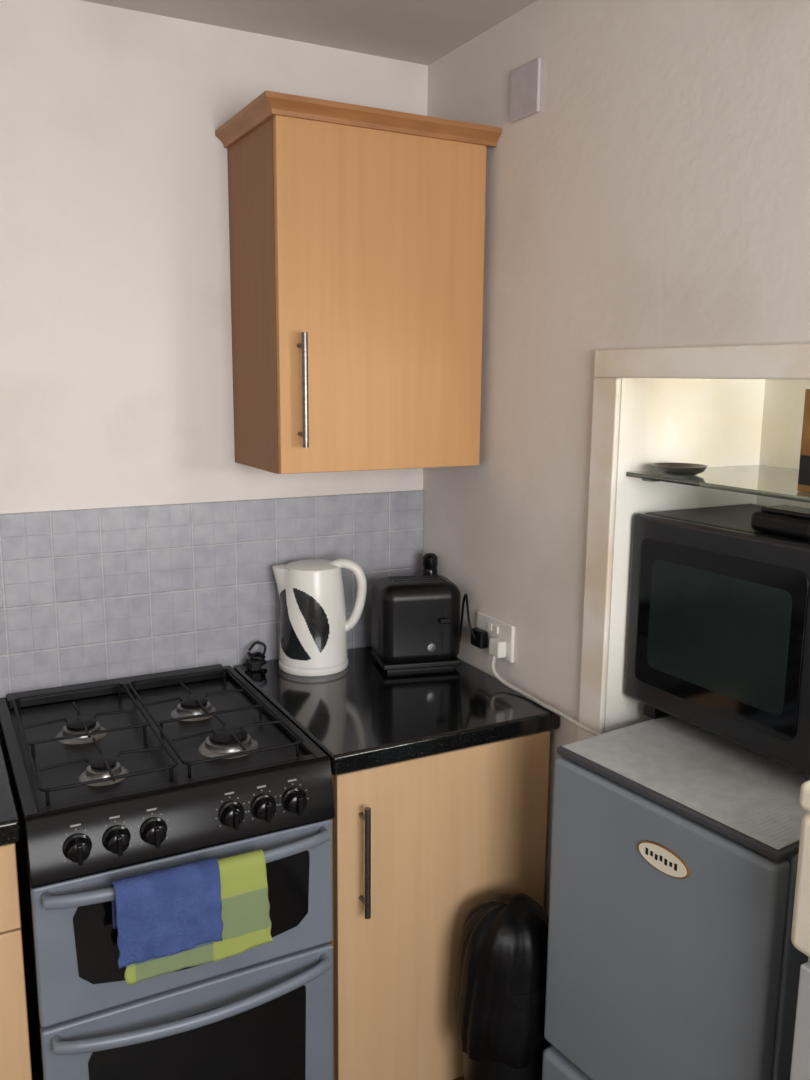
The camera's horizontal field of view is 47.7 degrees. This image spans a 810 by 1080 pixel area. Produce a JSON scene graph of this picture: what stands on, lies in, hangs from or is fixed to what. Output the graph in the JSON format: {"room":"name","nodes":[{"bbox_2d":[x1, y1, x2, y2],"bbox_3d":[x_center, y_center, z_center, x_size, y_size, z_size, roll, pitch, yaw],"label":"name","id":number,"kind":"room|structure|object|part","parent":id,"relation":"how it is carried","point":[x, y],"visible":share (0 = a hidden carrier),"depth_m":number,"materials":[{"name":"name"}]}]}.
{"room":"kitchen","nodes":[
{"label":"kitchen","id":0,"kind":"room"},
{"bbox_2d":[0,0,427,668],"bbox_3d":[-0.863,0.080,1.963,3.200,2.315,0.100,-5,11,-27],"label":"wall","id":1,"kind":"structure","parent":0,"point":[116,369],"depth_m":1.93,"materials":[{"name":"paint"}]},
{"bbox_2d":[0,490,423,697],"bbox_3d":[-0.728,0.131,1.982,1.750,0.394,0.008,-5,11,-27],"label":"tile backsplash","id":2,"kind":"structure","parent":1,"relation":"attached to","point":[96,594],"depth_m":2.08,"materials":[{"name":"grey tile"}]},
{"bbox_2d":[215,91,501,473],"bbox_3d":[-0.103,-0.521,2.009,0.522,0.714,0.336,-5,11,-27],"label":"upper cabinet","id":3,"kind":"object","parent":1,"relation":"attached to","point":[357,232],"visible":1,"depth_m":1.89,"materials":[{"name":"brown wood"}]},
{"bbox_3d":[-0.203,-0.298,1.824,0.012,0.225,0.036,-5,11,-27],"label":"handle","id":4,"kind":"part","parent":3,"relation":"part of","materials":[{"name":"metal"}]},
{"bbox_3d":[-0.102,-0.857,1.953,0.521,0.033,0.326,-5,11,-27],"label":"cornice","id":5,"kind":"part","parent":3,"relation":"part of","materials":[{"name":"brown wood"}]},
{"bbox_3d":[-0.042,-0.489,1.906,0.473,0.686,0.018,-5,11,-27],"label":"door","id":6,"kind":"part","parent":3,"relation":"part of","materials":[{"name":"brown wood"}]},
{"bbox_2d":[81,0,536,64],"bbox_3d":[-0.059,-0.838,0.272,3.200,0.100,3.500,-5,11,-27],"label":"ceiling","id":7,"kind":"structure","parent":0,"point":[423,32],"depth_m":1.90,"materials":[{"name":"paint"}]},
{"bbox_2d":[423,0,809,1046],"bbox_3d":[1.103,0.262,1.040,0.600,2.315,3.400,-5,11,-27],"label":"wall","id":8,"kind":"structure","parent":0,"point":[656,194],"depth_m":1.74,"materials":[{"name":"paint"}]},
{"bbox_2d":[477,611,514,662],"bbox_3d":[0.204,0.221,2.092,0.013,0.085,0.146,-5,11,-27],"label":"wall socket","id":9,"kind":"object","parent":8,"relation":"attached to","point":[496,628],"visible":0.77,"depth_m":2.07,"materials":[{"name":"white plastic"}]},
{"bbox_2d":[489,638,599,735],"bbox_3d":[0.293,0.303,1.896,0.030,0.102,0.418,-5,11,-27],"label":"plug","id":10,"kind":"object","parent":9,"relation":"in","point":[497,647],"visible":0.91,"depth_m":2.02,"materials":[{"name":"white plastic"}]},
{"bbox_2d":[510,57,541,122],"bbox_3d":[0.242,-0.902,1.843,0.009,0.100,0.098,-5,11,-27],"label":"plate","id":11,"kind":"object","parent":8,"relation":"attached to","point":[525,87],"visible":1,"depth_m":1.83,"materials":[{"name":"white plastic"}]},
{"bbox_2d":[578,343,809,740],"bbox_3d":[0.651,0.556,1.292,0.012,1.640,1.288,-5,11,-27],"label":"trim","id":12,"kind":"structure","parent":8,"relation":"attached to","point":[767,361],"depth_m":1.69,"materials":[{"name":"white wood"}]},
{"bbox_2d":[626,465,809,502],"bbox_3d":[0.832,-0.039,1.281,0.348,0.018,1.152,-5,11,-27],"label":"glass shelf","id":13,"kind":"object","parent":8,"relation":"attached to","point":[761,480],"visible":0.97,"depth_m":1.59,"materials":[{"name":"glass"}]},
{"bbox_2d":[651,463,707,475],"bbox_3d":[0.497,-0.128,1.663,0.100,0.016,0.100,-5,11,-27],"label":"metal dish","id":14,"kind":"object","parent":13,"relation":"on","point":[680,469],"visible":1,"depth_m":1.64,"materials":[{"name":"grey metal"}]},
{"bbox_2d":[797,389,809,492],"bbox_3d":[0.669,-0.144,1.362,0.072,0.156,0.136,-5,11,-27],"label":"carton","id":15,"kind":"object","parent":13,"relation":"on","point":[804,464],"visible":1,"depth_m":1.40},
{"bbox_3d":[-0.080,1.540,0.696,3.200,0.100,3.500,-5,11,-27],"label":"floor","id":16,"kind":"structure","parent":0,"visible":0},
{"bbox_2d":[0,739,31,1079],"bbox_3d":[-1.025,0.858,1.597,0.660,0.910,0.630,-5,11,-27],"label":"base cabinet","id":17,"kind":"object","parent":16,"relation":"on","point":[15,1058],"visible":1,"depth_m":1.46,"materials":[{"name":"brown wood"}]},
{"bbox_2d":[0,739,20,845],"bbox_3d":[-1.025,0.428,1.528,0.660,0.040,0.598,-5,11,-27],"label":"countertop","id":18,"kind":"structure","parent":17,"relation":"on","point":[10,825],"depth_m":1.44,"materials":[{"name":"black stone"}]},
{"bbox_3d":[-0.856,0.564,1.324,0.548,0.144,0.019,-5,11,-27],"label":"drawer","id":19,"kind":"part","parent":17,"relation":"part of","materials":[{"name":"brown wood"}]},
{"bbox_3d":[-0.859,0.928,1.389,0.548,0.588,0.019,-5,11,-27],"label":"door","id":20,"kind":"part","parent":17,"relation":"part of","materials":[{"name":"brown wood"}]},
{"bbox_2d":[0,664,334,1079],"bbox_3d":[-0.489,0.804,1.845,0.512,0.937,0.664,-5,11,-27],"label":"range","id":21,"kind":"object","parent":16,"relation":"on","point":[119,778],"visible":0.98,"depth_m":1.60,"materials":[{"name":"grey metal"}]},
{"bbox_3d":[-0.512,0.486,1.438,0.044,0.044,0.024,-5,11,-27],"label":"knob","id":22,"kind":"part","parent":21,"relation":"part of","materials":[{"name":"black plastic"}]},
{"bbox_3d":[-0.628,0.369,1.780,0.096,0.018,0.096,-5,11,-27],"label":"burner","id":23,"kind":"part","parent":21,"relation":"part of","materials":[{"name":"metal"}]},
{"bbox_3d":[-0.525,0.402,1.599,0.084,0.018,0.084,-5,11,-27],"label":"burner","id":24,"kind":"part","parent":21,"relation":"part of","materials":[{"name":"metal"}]},
{"bbox_3d":[-0.459,0.482,1.466,0.044,0.044,0.024,-5,11,-27],"label":"knob","id":25,"kind":"part","parent":21,"relation":"part of","materials":[{"name":"black plastic"}]},
{"bbox_3d":[-0.407,0.477,1.493,0.044,0.044,0.024,-5,11,-27],"label":"knob","id":26,"kind":"part","parent":21,"relation":"part of","materials":[{"name":"black plastic"}]},
{"bbox_2d":[111,857,222,968],"bbox_3d":[-0.385,0.600,1.488,0.170,0.136,0.048,-5,11,-27],"label":"cloth","id":27,"kind":"object","parent":21,"relation":"hanging from","point":[175,909],"visible":0.99,"depth_m":1.47,"materials":[{"name":"blue fabric"}]},
{"bbox_3d":[-0.359,0.466,1.540,0.512,0.110,0.034,-5,11,-27],"label":"control panel","id":28,"kind":"part","parent":21,"relation":"part of","materials":[{"name":"black metal"}]},
{"bbox_3d":[-0.363,0.644,1.576,0.510,0.246,0.025,-5,11,-27],"label":"grill door","id":29,"kind":"part","parent":21,"relation":"part of","materials":[{"name":"silver metal"}]},
{"bbox_3d":[-0.344,0.547,1.525,0.485,0.022,0.054,-5,11,-27],"label":"grill door handle","id":30,"kind":"part","parent":21,"relation":"part of","materials":[{"name":"silver metal"}]},
{"bbox_3d":[-0.366,0.975,1.635,0.510,0.416,0.025,-5,11,-27],"label":"oven door","id":31,"kind":"part","parent":21,"relation":"part of","materials":[{"name":"silver metal"}]},
{"bbox_3d":[-0.346,0.803,1.570,0.485,0.034,0.054,-5,11,-27],"label":"oven door handle","id":32,"kind":"part","parent":21,"relation":"part of","materials":[{"name":"silver metal"}]},
{"bbox_3d":[-0.352,0.647,1.567,0.405,0.174,0.003,-5,11,-27],"label":"grill door glass","id":33,"kind":"part","parent":21,"relation":"part of","materials":[{"name":"black glass"}]},
{"bbox_3d":[-0.437,0.349,1.901,0.096,0.018,0.096,-5,11,-27],"label":"burner","id":34,"kind":"part","parent":21,"relation":"part of","materials":[{"name":"metal"}]},
{"bbox_3d":[-0.355,0.968,1.625,0.385,0.291,0.003,-5,11,-27],"label":"oven door glass","id":35,"kind":"part","parent":21,"relation":"part of","materials":[{"name":"black glass"}]},
{"bbox_2d":[125,849,272,984],"bbox_3d":[-0.342,0.618,1.516,0.248,0.170,0.035,-5,11,-27],"label":"tea towel","id":36,"kind":"object","parent":21,"relation":"hanging from","point":[245,917],"visible":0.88,"depth_m":1.53,"materials":[{"name":"green fabric"}]},
{"bbox_3d":[-0.333,0.381,1.728,0.112,0.018,0.112,-5,11,-27],"label":"burner","id":37,"kind":"part","parent":21,"relation":"part of","materials":[{"name":"metal"}]},
{"bbox_3d":[-0.291,0.468,1.553,0.044,0.044,0.024,-5,11,-27],"label":"knob","id":38,"kind":"part","parent":21,"relation":"part of","materials":[{"name":"black plastic"}]},
{"bbox_3d":[-0.241,0.463,1.580,0.044,0.044,0.024,-5,11,-27],"label":"knob","id":39,"kind":"part","parent":21,"relation":"part of","materials":[{"name":"black plastic"}]},
{"bbox_3d":[-0.190,0.459,1.606,0.044,0.044,0.024,-5,11,-27],"label":"knob","id":40,"kind":"part","parent":21,"relation":"part of","materials":[{"name":"black plastic"}]},
{"bbox_2d":[234,641,559,1079],"bbox_3d":[-0.042,0.746,2.104,0.515,0.968,0.630,-5,11,-27],"label":"base cabinet","id":41,"kind":"object","parent":16,"relation":"on","point":[440,777],"depth_m":1.83,"materials":[{"name":"brown wood"}]},
{"bbox_3d":[-0.347,0.272,2.152,0.059,0.058,0.056,-5,11,-27],"label":"cable coil","id":42,"kind":"part","parent":41,"relation":"part of","materials":[{"name":"black plastic"}]},
{"bbox_3d":[-0.075,0.601,1.718,0.012,0.220,0.036,-5,11,-27],"label":"handle","id":43,"kind":"part","parent":41,"relation":"part of","materials":[{"name":"metal"}]},
{"bbox_2d":[234,646,559,775],"bbox_3d":[-0.042,0.345,2.040,0.515,0.040,0.598,-5,11,-27],"label":"countertop","id":44,"kind":"structure","parent":41,"relation":"on","point":[362,716],"depth_m":1.90,"materials":[{"name":"black stone"}]},
{"bbox_2d":[272,558,366,675],"bbox_3d":[-0.206,0.169,2.163,0.187,0.260,0.164,-7,12,-36],"label":"electric kettle","id":45,"kind":"object","parent":44,"relation":"on","point":[314,627],"visible":1,"depth_m":2.10,"materials":[{"name":"white plastic"}]},
{"bbox_3d":[-0.213,0.057,2.136,0.128,0.012,0.128,1,10,0],"label":"lid","id":46,"kind":"part","parent":45,"relation":"part of","materials":[{"name":"white plastic"}]},
{"bbox_3d":[-0.134,0.131,2.149,0.090,0.179,0.031,1,10,0],"label":"handle","id":47,"kind":"part","parent":45,"relation":"part of","materials":[{"name":"white plastic"}]},
{"bbox_2d":[371,574,487,672],"bbox_3d":[0.052,0.198,2.161,0.239,0.209,0.199,-2,10,-14],"label":"toaster","id":48,"kind":"object","parent":44,"relation":"on","point":[417,625],"visible":1,"depth_m":2.12,"materials":[{"name":"black plastic"}]},
{"bbox_3d":[0.090,0.186,2.118,0.024,0.012,0.020,-2,10,-14],"label":"lever","id":49,"kind":"part","parent":48,"relation":"part of","materials":[{"name":"black plastic"}]},
{"bbox_2d":[422,553,437,574],"bbox_3d":[0.062,0.152,2.317,0.038,0.244,0.038,-5,11,-27],"label":"pepper mill","id":50,"kind":"object","parent":44,"relation":"on","point":[430,560],"visible":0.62,"depth_m":2.29,"materials":[{"name":"black plastic"}]},
{"bbox_3d":[0.082,0.776,1.865,0.483,0.736,0.019,-5,11,-27],"label":"door","id":51,"kind":"part","parent":41,"relation":"part of","materials":[{"name":"brown wood"}]},
{"bbox_2d":[454,893,550,1079],"bbox_3d":[0.202,0.990,1.835,0.213,0.587,0.190,-5,11,-27],"label":"waste bin","id":52,"kind":"object","parent":16,"relation":"on","point":[500,997],"visible":0.85,"depth_m":1.74,"materials":[{"name":"black plastic"}]},
{"bbox_2d":[542,715,809,1079],"bbox_3d":[0.587,0.841,1.657,0.505,0.948,0.445,-6,12,-33],"label":"freezer","id":53,"kind":"object","parent":16,"relation":"on","point":[672,955],"visible":0.93,"depth_m":1.47,"materials":[{"name":"grey paint"}]},
{"bbox_3d":[0.394,1.127,1.578,0.044,0.290,0.445,-6,12,-33],"label":"door","id":54,"kind":"part","parent":53,"relation":"part of","materials":[{"name":"grey paint"}]},
{"bbox_3d":[0.596,0.383,1.579,0.494,0.016,0.445,-6,12,-33],"label":"panel","id":55,"kind":"part","parent":53,"relation":"part of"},
{"bbox_2d":[624,504,809,774],"bbox_3d":[0.677,0.169,1.610,0.336,0.392,0.500,-5,12,-29],"label":"microwave oven","id":56,"kind":"object","parent":53,"relation":"on","point":[718,632],"visible":1,"depth_m":1.55,"materials":[{"name":"black plastic"}]},
{"bbox_2d":[751,505,809,540],"bbox_3d":[0.633,-0.030,1.484,0.080,0.041,0.125,-5,11,-27],"label":"box","id":57,"kind":"object","parent":56,"relation":"on","point":[784,520],"visible":1,"depth_m":1.47,"materials":[{"name":"black plastic"}]},
{"bbox_2d":[790,957,809,1079],"bbox_3d":[0.849,0.975,1.147,0.538,0.870,0.498,-5,11,-27],"label":"base cabinet","id":58,"kind":"object","parent":16,"relation":"on","point":[800,1064],"visible":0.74,"depth_m":1.17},
{"bbox_2d":[791,780,809,956],"bbox_3d":[0.716,0.431,1.050,0.305,0.229,0.410,-5,11,-27],"label":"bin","id":59,"kind":"object","parent":58,"relation":"on","point":[800,933],"visible":1,"depth_m":1.15,"materials":[{"name":"beige plastic"}]},
{"bbox_3d":[0.717,0.338,1.034,0.305,0.039,0.410,-5,11,-27],"label":"bin lid","id":60,"kind":"part","parent":59,"relation":"part of","materials":[{"name":"beige plastic"}]}
]}

